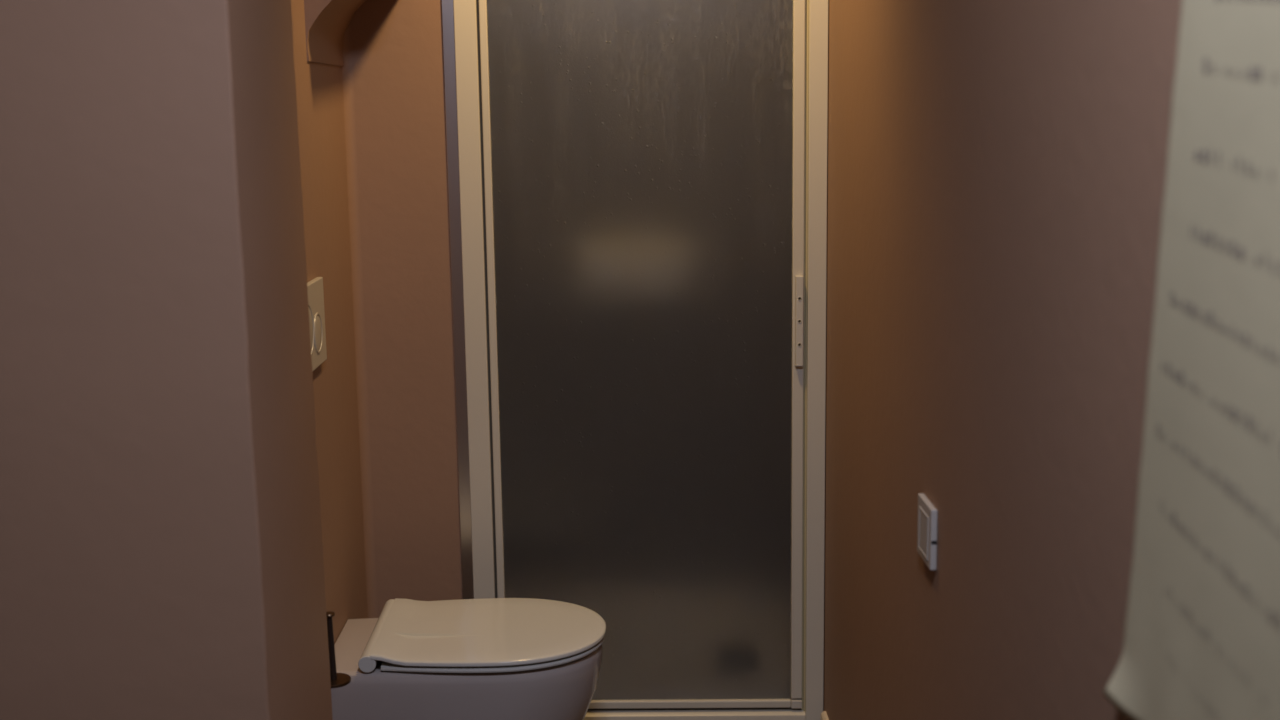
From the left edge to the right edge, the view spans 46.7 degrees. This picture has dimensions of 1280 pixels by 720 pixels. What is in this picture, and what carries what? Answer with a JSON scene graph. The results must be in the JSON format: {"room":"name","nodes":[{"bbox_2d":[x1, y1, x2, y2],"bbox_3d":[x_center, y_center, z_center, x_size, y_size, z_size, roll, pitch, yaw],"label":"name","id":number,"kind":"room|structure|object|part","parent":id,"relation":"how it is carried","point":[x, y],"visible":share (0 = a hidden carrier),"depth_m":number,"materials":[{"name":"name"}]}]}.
{"room":"bathroom","nodes":[
{"label":"bathroom","id":0,"kind":"room"},
{"bbox_2d":[0,0,332,719],"bbox_3d":[-1.415,-0.090,2.064,1.836,2.420,0.451,-1,10,-1],"label":"wall","id":1,"kind":"structure","parent":0,"point":[161,544],"depth_m":1.88,"materials":[{"name":"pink paint"}]},
{"bbox_2d":[291,0,366,643],"bbox_3d":[-0.677,-0.230,2.820,0.120,2.420,1.060,-1,10,-1],"label":"wall","id":2,"kind":"structure","parent":0,"point":[319,94],"depth_m":2.97,"materials":[{"name":"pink paint"}]},
{"bbox_2d":[307,277,326,371],"bbox_3d":[-0.606,-0.059,2.715,0.014,0.160,0.248,-1,10,-1],"label":"flush plate","id":3,"kind":"object","parent":2,"relation":"attached to","point":[315,286],"visible":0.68,"depth_m":2.76,"materials":[{"name":"beige plastic"}]},
{"bbox_2d":[326,611,350,687],"bbox_3d":[-0.532,0.506,2.485,0.060,0.139,0.155,0,10,7],"label":"paper holder","id":4,"kind":"object","parent":2,"relation":"attached to","point":[338,680],"visible":0.56,"depth_m":2.53,"materials":[{"name":"brown metal"}]},
{"bbox_3d":[-0.526,0.489,2.530,0.012,0.116,0.012,-1,10,-1],"label":"rod","id":5,"kind":"part","parent":4,"relation":"part of","materials":[{"name":"brown metal"}]},
{"bbox_2d":[331,598,605,719],"bbox_3d":[-0.334,0.693,2.957,0.539,0.354,0.367,-1,10,-1],"label":"toilet","id":6,"kind":"object","parent":2,"relation":"attached to","point":[483,658],"visible":1,"depth_m":2.81,"materials":[{"name":"beige ceramic"}]},
{"bbox_3d":[-0.286,0.529,2.929,0.439,0.021,0.367,-1,10,-1],"label":"lid","id":7,"kind":"part","parent":6,"relation":"part of","materials":[{"name":"grey plastic"}]},
{"bbox_3d":[-0.279,0.547,2.933,0.418,0.009,0.362,-1,10,-1],"label":"seat","id":8,"kind":"part","parent":6,"relation":"part of","materials":[{"name":"grey plastic"}]},
{"bbox_2d":[304,0,365,65],"bbox_3d":[-0.556,-1.024,2.880,0.150,0.879,0.376,-1,10,-1],"label":"corbel","id":9,"kind":"structure","parent":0,"point":[327,22],"depth_m":2.89,"materials":[{"name":"pink paint"}]},
{"bbox_2d":[341,0,462,617],"bbox_3d":[-0.509,-0.305,3.244,0.232,2.420,0.142,-1,10,-1],"label":"wall","id":10,"kind":"structure","parent":0,"point":[393,89],"depth_m":3.22,"materials":[{"name":"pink paint"}]},
{"bbox_2d":[441,0,828,719],"bbox_3d":[0.000,-0.020,3.254,0.815,1.850,0.047,-1,10,-1],"label":"shower door","id":11,"kind":"structure","parent":10,"relation":"attached to","point":[637,189],"depth_m":3.25,"materials":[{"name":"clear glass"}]},
{"bbox_3d":[0.022,0.786,3.398,0.647,0.028,0.025,-1,10,-1],"label":"rail","id":12,"kind":"part","parent":11,"relation":"part of","materials":[{"name":"beige metal"}]},
{"bbox_3d":[0.347,-0.085,3.235,0.016,0.199,0.016,-1,10,-1],"label":"handle","id":13,"kind":"part","parent":11,"relation":"part of","materials":[{"name":"beige plastic"}]},
{"bbox_2d":[823,0,1181,719],"bbox_3d":[0.510,0.008,1.330,0.140,2.420,5.800,-1,10,-1],"label":"wall","id":14,"kind":"structure","parent":0,"point":[997,169],"depth_m":1.83,"materials":[{"name":"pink paint"}]},
{"bbox_2d":[821,711,828,719],"bbox_3d":[0.459,1.244,1.018,0.012,0.092,4.770,-1,10,-1],"label":"baseboard","id":15,"kind":"structure","parent":14,"relation":"attached to","point":[824,716],"depth_m":3.34,"materials":[{"name":"beige wood"}]},
{"bbox_2d":[917,493,937,569],"bbox_3d":[0.425,0.254,2.196,0.011,0.091,0.097,-1,10,-1],"label":"light switch","id":16,"kind":"object","parent":14,"relation":"attached to","point":[927,513],"visible":1,"depth_m":2.17,"materials":[{"name":"beige plastic"}]},
{"bbox_3d":[0.420,0.257,2.197,0.002,0.066,0.064,-1,10,-1],"label":"frame","id":17,"kind":"part","parent":16,"relation":"part of","materials":[{"name":"beige plastic"}]},
{"bbox_2d":[1103,0,1279,719],"bbox_3d":[0.433,-0.102,1.026,0.016,0.952,0.532,-1,10,-1],"label":"poster","id":18,"kind":"object","parent":14,"relation":"attached to","point":[1202,630],"visible":1,"depth_m":1.13,"materials":[{"name":"paper"}]}
]}

